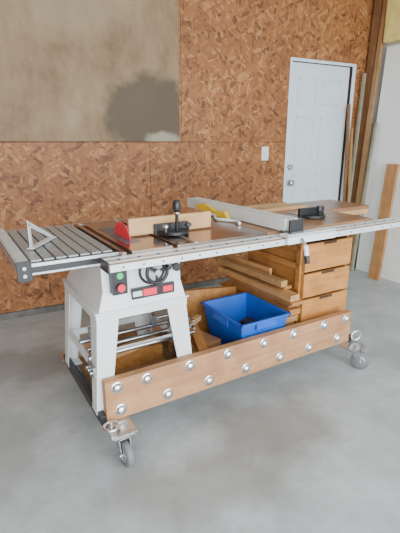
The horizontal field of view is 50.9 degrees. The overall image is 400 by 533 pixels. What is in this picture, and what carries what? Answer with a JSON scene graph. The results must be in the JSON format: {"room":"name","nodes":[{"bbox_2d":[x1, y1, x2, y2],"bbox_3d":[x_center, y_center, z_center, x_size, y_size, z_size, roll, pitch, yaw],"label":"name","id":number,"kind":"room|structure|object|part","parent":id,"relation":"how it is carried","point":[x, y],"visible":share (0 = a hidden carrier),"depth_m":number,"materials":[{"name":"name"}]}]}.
{"room":"garage","nodes":[
{"label":"garage","id":0,"kind":"room"},
{"bbox_2d":[0,0,374,313],"bbox_3d":[-1.113,-0.993,2.981,6.100,2.750,0.120,-8,18,-26],"label":"wall","id":1,"kind":"structure","parent":0,"point":[234,55],"depth_m":3.44,"materials":[{"name":"brown wood"}]},
{"bbox_2d":[0,0,179,140],"bbox_3d":[-1.361,-1.452,2.636,2.677,1.275,0.017,-8,18,-26],"label":"wall panel","id":2,"kind":"object","parent":1,"relation":"attached to","point":[71,70],"visible":1,"depth_m":2.95,"materials":[{"name":"beige paint"}]},
{"bbox_2d":[0,277,228,320],"bbox_3d":[-1.530,0.384,3.087,5.095,0.050,0.019,-8,18,-26],"label":"baseboard","id":3,"kind":"structure","parent":1,"relation":"attached to","point":[59,307],"depth_m":3.25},
{"bbox_2d":[261,147,268,159],"bbox_3d":[0.589,-1.019,3.791,0.075,0.120,0.014,-8,18,-26],"label":"light switch","id":4,"kind":"object","parent":1,"relation":"attached to","point":[265,150],"visible":1,"depth_m":3.79,"materials":[{"name":"white plastic"}]},
{"bbox_2d":[285,62,349,202],"bbox_3d":[1.123,-0.925,4.132,0.716,1.941,0.102,-8,18,-26],"label":"door","id":5,"kind":"structure","parent":1,"relation":"in","point":[319,93],"depth_m":4.03,"materials":[{"name":"metal"}]},
{"bbox_2d":[282,57,356,201],"bbox_3d":[1.141,-0.927,4.113,0.785,1.980,0.008,-8,18,-26],"label":"trim","id":6,"kind":"structure","parent":1,"relation":"attached to","point":[292,59],"depth_m":3.90,"materials":[{"name":"white wood"}]},
{"bbox_2d":[0,264,399,532],"bbox_3d":[0.841,1.482,-0.321,6.400,0.120,8.850,-8,18,-26],"label":"floor","id":7,"kind":"structure","parent":0,"point":[309,443],"depth_m":1.84,"materials":[{"name":"concrete"}]},
{"bbox_2d":[58,309,369,467],"bbox_3d":[0.102,0.453,2.350,1.560,0.334,0.893,-10,19,-30],"label":"base","id":8,"kind":"object","parent":7,"relation":"on","point":[131,392],"visible":0.72,"depth_m":1.99,"materials":[{"name":"brown wood"}]},
{"bbox_2d":[84,314,220,378],"bbox_3d":[-0.207,0.435,2.117,0.667,0.169,0.390,-10,19,-30],"label":"pile","id":9,"kind":"object","parent":8,"relation":"in","point":[138,358],"visible":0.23,"depth_m":2.13,"materials":[{"name":"brown wood"}]},
{"bbox_2d":[0,197,399,414],"bbox_3d":[0.158,0.058,2.333,2.218,0.770,1.048,-10,19,-30],"label":"saw","id":10,"kind":"object","parent":8,"relation":"on","point":[114,274],"depth_m":1.79,"materials":[{"name":"white metal"}]},
{"bbox_2d":[27,221,56,249],"bbox_3d":[-0.643,-0.150,1.701,0.028,0.112,0.220,1,17,4],"label":"square","id":11,"kind":"object","parent":10,"relation":"on","point":[29,225],"visible":1,"depth_m":1.65,"materials":[{"name":"metal"}]},
{"bbox_2d":[79,311,168,344],"bbox_3d":[-0.343,0.289,2.043,0.490,0.070,0.080,-10,19,-30],"label":"clamp","id":12,"kind":"object","parent":10,"relation":"attached to","point":[152,317],"visible":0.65,"depth_m":2.08,"materials":[{"name":"metal"}]},
{"bbox_2d":[87,316,193,351],"bbox_3d":[-0.267,0.306,1.986,0.540,0.070,0.080,-10,19,-30],"label":"clamp","id":13,"kind":"object","parent":10,"relation":"attached to","point":[145,335],"visible":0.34,"depth_m":1.99,"materials":[{"name":"metal"}]},
{"bbox_2d":[88,323,194,359],"bbox_3d":[-0.251,0.330,1.906,0.520,0.070,0.080,-10,19,-30],"label":"clamp","id":14,"kind":"object","parent":10,"relation":"attached to","point":[190,325],"visible":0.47,"depth_m":1.92,"materials":[{"name":"metal"}]},
{"bbox_2d":[127,200,210,242],"bbox_3d":[-0.108,-0.231,1.908,0.328,0.158,0.336,6,17,19],"label":"gauge","id":15,"kind":"object","parent":10,"relation":"on","point":[175,224],"visible":0.99,"depth_m":1.87,"materials":[{"name":"brown wood"}]},
{"bbox_2d":[196,204,230,218],"bbox_3d":[0.072,-0.321,2.391,0.020,0.055,0.339,-10,19,-30],"label":"stick","id":16,"kind":"object","parent":10,"relation":"on","point":[203,207],"visible":0.76,"depth_m":2.38,"materials":[{"name":"yellow plastic"}]},
{"bbox_2d":[211,213,240,224],"bbox_3d":[0.114,-0.255,2.232,0.065,0.016,0.333,-10,19,-30],"label":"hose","id":17,"kind":"object","parent":10,"relation":"on","point":[212,214],"visible":0.91,"depth_m":2.19,"materials":[{"name":"white plastic"}]},
{"bbox_3d":[0.419,-0.361,2.572,0.510,0.030,0.140,-10,19,-30],"label":"wood strips","id":18,"kind":"part","parent":10,"relation":"part of","materials":[{"name":"brown wood"}]},
{"bbox_2d":[286,206,326,219],"bbox_3d":[0.610,-0.317,2.356,0.172,0.068,0.281,-2,17,-7],"label":"gauge","id":19,"kind":"object","parent":10,"relation":"on","point":[317,212],"visible":1,"depth_m":2.28,"materials":[{"name":"black metal"}]},
{"bbox_2d":[184,285,235,331],"bbox_3d":[0.041,0.252,2.550,0.440,0.272,0.075,-10,19,-30],"label":"plywood offcut","id":20,"kind":"object","parent":8,"relation":"on","point":[194,306],"visible":0.29,"depth_m":2.52,"materials":[{"name":"brown wood"}]},
{"bbox_2d":[201,292,290,344],"bbox_3d":[0.243,0.336,2.335,0.330,0.236,0.388,-10,19,-30],"label":"storage bin","id":21,"kind":"object","parent":8,"relation":"on","point":[223,314],"visible":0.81,"depth_m":2.33,"materials":[{"name":"blue plastic"}]},
{"bbox_2d":[238,317,257,324],"bbox_3d":[0.241,0.371,2.337,0.190,0.150,0.160,12,20,34],"label":"box","id":22,"kind":"object","parent":21,"relation":"in","point":[246,320],"visible":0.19,"depth_m":2.32,"materials":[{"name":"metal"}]},
{"bbox_2d":[218,254,302,326],"bbox_3d":[0.341,0.185,2.558,0.115,0.398,0.687,-10,19,-30],"label":"stack","id":23,"kind":"object","parent":8,"relation":"on","point":[257,279],"visible":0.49,"depth_m":2.46,"materials":[{"name":"brown wood"}]},
{"bbox_2d":[248,235,352,323],"bbox_3d":[0.592,0.027,2.596,0.384,0.680,0.506,-10,19,-30],"label":"base cabinet","id":24,"kind":"object","parent":8,"relation":"on","point":[321,283],"visible":0.35,"depth_m":2.38,"materials":[{"name":"brown wood"}]},
{"bbox_2d":[343,104,350,201],"bbox_3d":[1.472,-0.785,4.265,0.106,1.619,0.032,6,18,20],"label":"stick","id":25,"kind":"object","parent":7,"relation":"on","point":[348,105],"visible":0.56,"depth_m":4.16,"materials":[{"name":"brown wood"}]},
{"bbox_2d":[346,128,352,264],"bbox_3d":[1.497,-0.661,4.233,0.078,1.399,0.180,-8,18,-26],"label":"stick","id":26,"kind":"object","parent":7,"relation":"on","point":[351,129],"depth_m":4.17,"materials":[{"name":"brown wood"}]},
{"bbox_2d":[350,73,366,201],"bbox_3d":[1.540,-0.927,4.253,0.108,1.899,0.033,-14,21,-39],"label":"plank","id":27,"kind":"object","parent":7,"relation":"on","point":[364,74],"visible":0.54,"depth_m":4.13,"materials":[{"name":"wood"}]},
{"bbox_2d":[350,122,377,270],"bbox_3d":[1.615,-0.662,4.149,0.135,1.449,0.030,-8,18,-26],"label":"wood plank","id":28,"kind":"object","parent":7,"relation":"on","point":[375,123],"visible":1,"depth_m":4.09,"materials":[{"name":"beige wood"}]},
{"bbox_2d":[349,0,382,236],"bbox_3d":[1.619,-1.272,4.186,0.090,2.599,0.080,-8,18,-26],"label":"plank","id":29,"kind":"object","parent":7,"relation":"on","point":[378,4],"visible":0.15,"depth_m":4.04,"materials":[{"name":"brown wood"}]},
{"bbox_2d":[347,0,386,267],"bbox_3d":[1.630,-1.199,4.114,0.150,2.499,0.050,-8,18,-26],"label":"plank","id":30,"kind":"object","parent":7,"relation":"on","point":[380,44],"visible":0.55,"depth_m":4.02,"materials":[{"name":"brown wood"}]},
{"bbox_2d":[356,44,399,283],"bbox_3d":[1.868,-0.878,3.736,0.115,2.099,0.865,-8,18,-26],"label":"panel board","id":31,"kind":"object","parent":7,"relation":"on","point":[386,151],"visible":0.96,"depth_m":3.94,"materials":[{"name":"white paint"}]},
{"bbox_2d":[368,164,399,280],"bbox_3d":[1.710,-0.401,3.920,0.100,1.079,0.120,-8,18,-26],"label":"plank","id":32,"kind":"object","parent":7,"relation":"on","point":[392,170],"visible":0.88,"depth_m":3.90,"materials":[{"name":"brown wood"}]},
{"bbox_2d":[355,41,399,263],"bbox_3d":[2.835,-0.732,2.100,0.120,2.750,5.320,-8,18,-26],"label":"wall","id":33,"kind":"structure","parent":0,"point":[386,45],"depth_m":4.01,"materials":[{"name":"paint"}]},
{"bbox_2d":[383,0,399,43],"bbox_3d":[1.965,-2.162,3.228,0.089,0.590,1.220,-8,18,-26],"label":"insulation batt","id":34,"kind":"object","parent":33,"relation":"attached to","point":[392,20],"visible":1,"depth_m":3.69,"materials":[{"name":"plastic"}]}
]}

